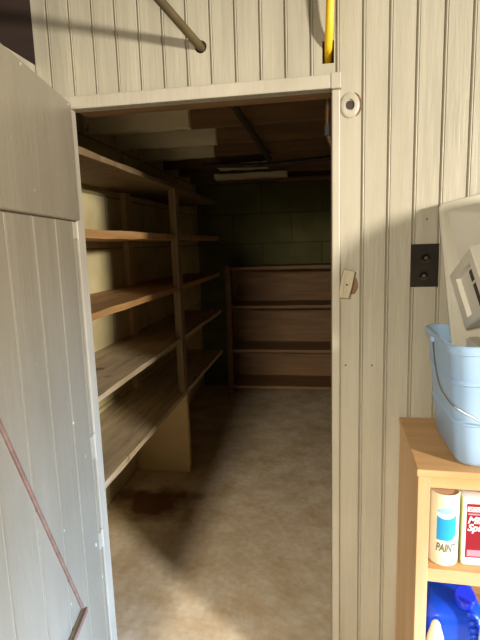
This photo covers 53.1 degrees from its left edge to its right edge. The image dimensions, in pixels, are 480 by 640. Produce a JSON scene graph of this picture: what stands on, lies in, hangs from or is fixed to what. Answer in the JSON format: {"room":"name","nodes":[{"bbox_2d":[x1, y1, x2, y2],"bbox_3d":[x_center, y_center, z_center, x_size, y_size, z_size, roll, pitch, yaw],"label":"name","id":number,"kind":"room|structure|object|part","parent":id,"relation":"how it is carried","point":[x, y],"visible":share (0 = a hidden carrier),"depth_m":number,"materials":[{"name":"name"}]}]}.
{"room":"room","nodes":[
{"label":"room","id":0,"kind":"room"},
{"bbox_2d":[6,47,35,72],"bbox_3d":[-0.758,0.334,0.970,0.033,2.085,1.500,0,9,9],"label":"wall","id":1,"kind":"structure","parent":0,"point":[30,65],"depth_m":1.49,"materials":[{"name":"beige paint"}]},
{"bbox_2d":[75,113,204,506],"bbox_3d":[-0.740,-0.177,3.506,0.130,2.300,3.490,0,9,9],"label":"wall","id":2,"kind":"structure","parent":0,"point":[101,207],"depth_m":3.25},
{"bbox_2d":[107,384,331,639],"bbox_3d":[0.058,1.256,1.912,3.600,0.080,6.700,0,9,9],"label":"floor","id":3,"kind":"structure","parent":0,"point":[236,545],"depth_m":2.56,"materials":[{"name":"concrete"}]},
{"bbox_2d":[78,146,222,488],"bbox_3d":[-0.551,0.108,3.048,0.385,1.868,2.563,0,9,9],"label":"shelving unit","id":4,"kind":"object","parent":3,"relation":"on","point":[151,421],"visible":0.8,"depth_m":2.92,"materials":[{"name":"brown wood"}]},
{"bbox_3d":[-0.704,0.103,3.194,0.035,1.842,0.085,0,9,9],"label":"post","id":5,"kind":"part","parent":4,"relation":"part of","materials":[{"name":"brown wood"}]},
{"bbox_3d":[-0.582,-0.798,2.902,0.380,0.031,2.558,0,9,9],"label":"shelf","id":6,"kind":"part","parent":4,"relation":"part of","materials":[{"name":"brown wood"}]},
{"bbox_3d":[-0.573,-0.504,2.949,0.380,0.039,2.558,0,9,9],"label":"shelf","id":7,"kind":"part","parent":4,"relation":"part of","materials":[{"name":"brown wood"}]},
{"bbox_3d":[-0.563,-0.195,2.998,0.380,0.035,2.558,0,9,9],"label":"shelf","id":8,"kind":"part","parent":4,"relation":"part of","materials":[{"name":"brown wood"}]},
{"bbox_3d":[-0.553,0.125,3.048,0.380,0.031,2.558,0,9,9],"label":"shelf","id":9,"kind":"part","parent":4,"relation":"part of","materials":[{"name":"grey wood"}]},
{"bbox_3d":[-0.542,0.481,3.105,0.380,0.034,2.558,0,9,9],"label":"shelf","id":10,"kind":"part","parent":4,"relation":"part of","materials":[{"name":"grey wood"}]},
{"bbox_3d":[-0.505,0.750,3.226,0.338,0.542,0.045,0,9,9],"label":"support panel","id":11,"kind":"part","parent":4,"relation":"part of","materials":[{"name":"brown wood"}]},
{"bbox_3d":[-0.385,-0.166,3.006,0.041,1.270,0.075,0,9,9],"label":"post","id":12,"kind":"part","parent":4,"relation":"part of","materials":[{"name":"brown wood"}]},
{"bbox_2d":[225,263,330,396],"bbox_3d":[0.779,0.093,4.737,1.760,1.290,0.434,0,9,9],"label":"shelving unit","id":13,"kind":"object","parent":3,"relation":"on","point":[282,312],"visible":0.56,"depth_m":4.94,"materials":[{"name":"brown wood"}]},
{"bbox_3d":[-0.098,0.128,4.685,0.045,1.290,0.045,0,9,9],"label":"post","id":14,"kind":"part","parent":13,"relation":"part of","materials":[{"name":"brown wood"}]},
{"bbox_3d":[-0.037,0.067,5.062,0.045,1.290,0.049,0,9,9],"label":"post","id":15,"kind":"part","parent":13,"relation":"part of","materials":[{"name":"brown wood"}]},
{"bbox_3d":[0.766,-0.524,4.636,1.745,0.032,0.401,0,9,9],"label":"shelf","id":16,"kind":"part","parent":13,"relation":"part of","materials":[{"name":"brown wood"}]},
{"bbox_3d":[0.778,-0.158,4.694,1.745,0.031,0.400,0,9,9],"label":"shelf","id":17,"kind":"part","parent":13,"relation":"part of","materials":[{"name":"brown wood"}]},
{"bbox_3d":[0.791,0.266,4.761,1.745,0.032,0.401,0,9,9],"label":"shelf","id":18,"kind":"part","parent":13,"relation":"part of","materials":[{"name":"brown wood"}]},
{"bbox_3d":[0.802,0.626,4.818,1.745,0.030,0.401,0,9,9],"label":"shelf","id":19,"kind":"part","parent":13,"relation":"part of","materials":[{"name":"brown wood"}]},
{"bbox_2d":[395,417,479,639],"bbox_3d":[0.812,0.802,1.357,0.670,0.942,0.367,0,9,12],"label":"bookcase","id":20,"kind":"object","parent":3,"relation":"on","point":[426,461],"visible":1,"depth_m":1.25,"materials":[{"name":"brown wood"}]},
{"bbox_3d":[0.499,0.810,1.434,0.018,0.923,0.346,0,9,12],"label":"panel","id":21,"kind":"part","parent":20,"relation":"part of","materials":[{"name":"brown wood"}]},
{"bbox_2d":[426,619,443,639],"bbox_3d":[0.516,0.867,1.272,0.049,0.160,0.049,0,9,9],"label":"bottle","id":22,"kind":"object","parent":20,"relation":"on","point":[434,632],"visible":1,"depth_m":1.25,"materials":[{"name":"plastic"}]},
{"bbox_2d":[428,487,459,565],"bbox_3d":[0.524,0.525,1.237,0.073,0.194,0.074,0,9,9],"label":"paint can","id":23,"kind":"object","parent":20,"relation":"on","point":[444,513],"visible":0.87,"depth_m":1.21,"materials":[{"name":"white metal"}]},
{"bbox_3d":[0.521,0.435,1.223,0.066,0.003,0.066,0,9,9],"label":"lid","id":24,"kind":"part","parent":23,"relation":"part of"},
{"bbox_3d":[0.518,0.518,1.203,0.045,0.075,0.008,0,9,9],"label":"label panel","id":25,"kind":"part","parent":23,"relation":"part of","materials":[{"name":"blue paper"}]},
{"bbox_2d":[425,324,479,465],"bbox_3d":[0.729,0.189,1.248,0.442,0.308,0.340,0,9,9],"label":"plastic bucket","id":26,"kind":"object","parent":20,"relation":"on","point":[455,369],"visible":1,"depth_m":1.17,"materials":[{"name":"plastic"}]},
{"bbox_3d":[0.716,0.152,1.174,0.438,0.178,0.204,0,9,9],"label":"handle","id":27,"kind":"part","parent":26,"relation":"part of","materials":[{"name":"metal"}]},
{"bbox_2d":[439,194,479,345],"bbox_3d":[0.747,-0.105,1.319,0.371,0.554,0.114,0,9,9],"label":"vent hood","id":28,"kind":"object","parent":26,"relation":"in","point":[459,219],"visible":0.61,"depth_m":1.36,"materials":[{"name":"white plastic"}]},
{"bbox_2d":[450,244,479,328],"bbox_3d":[0.656,-0.092,1.210,0.194,0.256,0.267,0,9,9],"label":"vent box","id":29,"kind":"object","parent":26,"relation":"in","point":[465,278],"visible":1,"depth_m":1.23,"materials":[{"name":"white plastic"}]},
{"bbox_2d":[466,337,479,346],"bbox_3d":[0.732,0.195,1.241,0.250,0.270,0.190,1,9,15],"label":"vent box","id":30,"kind":"object","parent":26,"relation":"in","point":[471,341],"visible":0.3,"depth_m":1.29,"materials":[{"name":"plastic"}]},
{"bbox_2d":[425,581,479,639],"bbox_3d":[0.596,0.826,1.386,0.170,0.200,0.219,0,9,9],"label":"jug","id":31,"kind":"object","parent":20,"relation":"on","point":[456,607],"visible":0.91,"depth_m":1.30,"materials":[{"name":"plastic"}]},
{"bbox_2d":[427,557,479,585],"bbox_3d":[0.806,0.619,1.329,0.624,0.036,0.353,0,9,12],"label":"shelf","id":32,"kind":"object","parent":20,"relation":"attached to","point":[458,573],"depth_m":1.21,"materials":[{"name":"brown wood"}]},
{"bbox_3d":[0.764,0.397,1.124,0.604,0.027,0.017,0,9,12],"label":"rail","id":33,"kind":"part","parent":20,"relation":"part of","materials":[{"name":"brown wood"}]},
{"bbox_2d":[458,489,479,564],"bbox_3d":[0.611,0.522,1.228,0.096,0.197,0.056,0,9,9],"label":"tin","id":34,"kind":"object","parent":20,"relation":"on","point":[469,516],"visible":0.87,"depth_m":1.21,"materials":[{"name":"metal"}]},
{"bbox_3d":[0.607,0.530,1.202,0.078,0.146,0.001,0,9,9],"label":"label panel","id":35,"kind":"part","parent":34,"relation":"part of","materials":[{"name":"red paper"}]},
{"bbox_3d":[0.848,0.758,1.530,0.626,0.873,0.006,0,9,12],"label":"panel","id":36,"kind":"part","parent":20,"relation":"part of","materials":[{"name":"brown wood"}]},
{"bbox_2d":[0,0,479,639],"bbox_3d":[0.022,0.044,1.578,3.550,2.420,0.023,0,9,9],"label":"wall","id":37,"kind":"structure","parent":0,"point":[412,148],"depth_m":1.46,"materials":[{"name":"beige paint"}]},
{"bbox_2d":[0,43,108,639],"bbox_3d":[-0.511,0.342,1.248,0.048,1.926,0.817,-2,9,-1],"label":"door","id":38,"kind":"structure","parent":37,"relation":"in","point":[52,583],"depth_m":1.24,"materials":[{"name":"paint"}]},
{"bbox_3d":[-0.522,-0.432,1.122,0.020,0.356,0.798,-2,9,-1],"label":"rail","id":39,"kind":"part","parent":38,"relation":"part of","materials":[{"name":"paint"}]},
{"bbox_3d":[-0.477,1.085,1.240,0.012,0.300,0.558,-2,9,-1],"label":"rail","id":40,"kind":"part","parent":38,"relation":"part of","materials":[{"name":"paint"}]},
{"bbox_2d":[71,110,116,639],"bbox_3d":[-0.523,0.290,1.673,0.042,1.938,0.050,0,9,9],"label":"trim","id":41,"kind":"structure","parent":37,"relation":"attached to","point":[81,244],"depth_m":1.66,"materials":[{"name":"paint"}]},
{"bbox_2d":[154,0,205,52],"bbox_3d":[-0.382,-0.936,1.057,0.028,0.422,1.017,4,11,34],"label":"pipe","id":42,"kind":"object","parent":37,"relation":"attached to","point":[164,5],"visible":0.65,"depth_m":1.37,"materials":[{"name":"brown wood"}]},
{"bbox_2d":[63,72,340,110],"bbox_3d":[-0.135,-0.691,1.460,0.867,0.045,0.022,0,9,9],"label":"trim","id":43,"kind":"structure","parent":37,"relation":"attached to","point":[333,81],"depth_m":1.45,"materials":[{"name":"paint"}]},
{"bbox_2d":[80,92,330,117],"bbox_3d":[-0.122,-0.696,1.524,0.808,0.030,0.062,0,9,9],"label":"trim","id":44,"kind":"structure","parent":37,"relation":"attached to","point":[305,97],"depth_m":1.52,"materials":[{"name":"wood"}]},
{"bbox_2d":[324,0,333,146],"bbox_3d":[0.408,-0.818,1.400,0.322,0.648,0.204,0,9,9],"label":"gas line","id":45,"kind":"object","parent":37,"relation":"attached to","point":[329,22],"visible":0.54,"depth_m":1.38,"materials":[{"name":"metal"}]},
{"bbox_2d":[331,89,339,639],"bbox_3d":[0.317,0.277,1.593,0.025,1.936,0.099,0,9,9],"label":"trim","id":46,"kind":"structure","parent":37,"relation":"attached to","point":[335,193],"depth_m":1.53,"materials":[{"name":"paint"}]},
{"bbox_2d":[339,269,357,297],"bbox_3d":[0.333,-0.112,1.476,0.059,0.091,0.028,0,9,9],"label":"button","id":47,"kind":"object","parent":37,"relation":"attached to","point":[348,283],"visible":1,"depth_m":1.47,"materials":[{"name":"paint"}]},
{"bbox_2d":[341,92,361,117],"bbox_3d":[0.326,-0.629,1.405,0.062,0.073,0.007,0,9,9],"label":"escutcheon","id":48,"kind":"object","parent":37,"relation":"attached to","point":[350,104],"visible":1,"depth_m":1.40,"materials":[{"name":"paint"}]},
{"bbox_2d":[410,244,438,286],"bbox_3d":[0.554,-0.163,1.438,0.080,0.128,0.016,0,9,9],"label":"metal plate","id":49,"kind":"object","parent":37,"relation":"attached to","point":[424,257],"visible":1,"depth_m":1.44,"materials":[{"name":"metal"}]},
{"bbox_2d":[196,180,330,384],"bbox_3d":[0.645,-0.450,4.961,2.400,2.300,0.130,0,9,9],"label":"wall","id":50,"kind":"structure","parent":0,"point":[254,222],"depth_m":4.89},
{"bbox_3d":[1.456,-0.178,3.083,0.100,2.300,3.360,0,9,9],"label":"wall","id":51,"kind":"structure","parent":0,"visible":0},
{"bbox_2d":[202,155,330,167],"bbox_3d":[0.567,-1.115,3.319,1.701,0.063,0.043,0,9,10],"label":"ceiling pipe","id":52,"kind":"object","parent":51,"relation":"attached to","point":[327,157],"visible":0.59,"depth_m":3.38,"materials":[{"name":"metal"}]},
{"bbox_3d":[0.342,-1.320,3.125,2.400,0.050,3.527,0,9,9],"label":"ceiling","id":53,"kind":"structure","parent":0,"visible":0},
{"bbox_2d":[162,99,330,131],"bbox_3d":[0.220,-1.095,2.433,2.116,0.175,0.046,0,9,9],"label":"ceiling","id":54,"kind":"structure","parent":53,"relation":"attached to","point":[308,110],"depth_m":2.44,"materials":[{"name":"brown wood"}]},
{"bbox_2d":[82,110,190,135],"bbox_3d":[-0.545,-1.075,2.510,0.575,0.182,0.050,0,9,9],"label":"board","id":55,"kind":"object","parent":54,"relation":"attached to","point":[180,119],"visible":0.51,"depth_m":2.50,"materials":[{"name":"beige wood"}]},
{"bbox_2d":[163,150,330,170],"bbox_3d":[0.427,-1.304,3.714,2.116,0.174,0.046,0,9,9],"label":"ceiling","id":56,"kind":"structure","parent":53,"relation":"attached to","point":[196,163],"depth_m":3.77,"materials":[{"name":"brown wood"}]},
{"bbox_2d":[217,161,267,170],"bbox_3d":[0.022,-1.188,3.709,0.380,0.044,0.132,0,9,9],"label":"board","id":57,"kind":"object","parent":56,"relation":"attached to","point":[220,169],"depth_m":3.70,"materials":[{"name":"beige wood"}]},
{"bbox_2d":[178,162,330,176],"bbox_3d":[0.495,-1.372,4.133,2.116,0.174,0.046,0,9,9],"label":"ceiling","id":58,"kind":"structure","parent":53,"relation":"attached to","point":[311,166],"depth_m":4.17,"materials":[{"name":"brown wood"}]},
{"bbox_2d":[214,170,287,180],"bbox_3d":[0.096,-1.262,4.198,0.630,0.044,0.132,0,9,9],"label":"board","id":59,"kind":"object","parent":58,"relation":"attached to","point":[274,174],"depth_m":4.15,"materials":[{"name":"brown wood"}]},
{"bbox_2d":[190,170,330,184],"bbox_3d":[0.563,-1.435,4.551,2.116,0.184,0.062,0,9,9],"label":"ceiling","id":60,"kind":"structure","parent":53,"relation":"attached to","point":[200,179],"depth_m":4.61,"materials":[{"name":"brown wood"}]},
{"bbox_2d":[276,175,330,182],"bbox_3d":[0.944,-1.310,4.402,1.220,0.042,0.132,0,9,9],"label":"ceiling beam","id":61,"kind":"structure","parent":60,"relation":"attached to","point":[318,177],"depth_m":4.41,"materials":[{"name":"brown wood"}]},
{"bbox_2d":[196,43,333,63],"bbox_3d":[0.136,-1.010,1.911,2.116,0.174,0.046,0,9,9],"label":"ceiling","id":62,"kind":"structure","parent":53,"relation":"attached to","point":[332,43],"depth_m":1.85,"materials":[{"name":"black"}]},
{"bbox_2d":[230,106,271,160],"bbox_3d":[0.056,-0.982,2.497,0.039,0.048,1.752,0,9,10],"label":"ceiling pipe","id":63,"kind":"object","parent":62,"relation":"attached to","point":[237,110],"visible":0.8,"depth_m":2.42,"materials":[{"name":"metal"}]},
{"bbox_2d":[215,137,330,156],"bbox_3d":[0.351,-1.227,3.242,2.116,0.174,0.046,0,9,9],"label":"ceiling","id":64,"kind":"structure","parent":53,"relation":"attached to","point":[311,144],"depth_m":3.25,"materials":[{"name":"brown wood"}]},
{"bbox_2d":[139,145,214,162],"bbox_3d":[-0.439,-1.205,3.323,0.525,0.187,0.050,0,9,9],"label":"board","id":65,"kind":"object","parent":64,"relation":"attached to","point":[179,153],"visible":0.37,"depth_m":3.31,"materials":[{"name":"beige wood"}]},
{"bbox_2d":[217,120,330,143],"bbox_3d":[0.288,-1.163,2.852,2.116,0.174,0.046,0,9,9],"label":"ceiling","id":66,"kind":"structure","parent":53,"relation":"attached to","point":[283,131],"depth_m":2.85,"materials":[{"name":"brown wood"}]},
{"bbox_2d":[116,128,216,151],"bbox_3d":[-0.452,-1.142,2.925,0.625,0.186,0.049,0,9,9],"label":"board","id":67,"kind":"object","parent":66,"relation":"attached to","point":[196,137],"visible":0.62,"depth_m":2.91,"materials":[{"name":"beige wood"}]}
]}

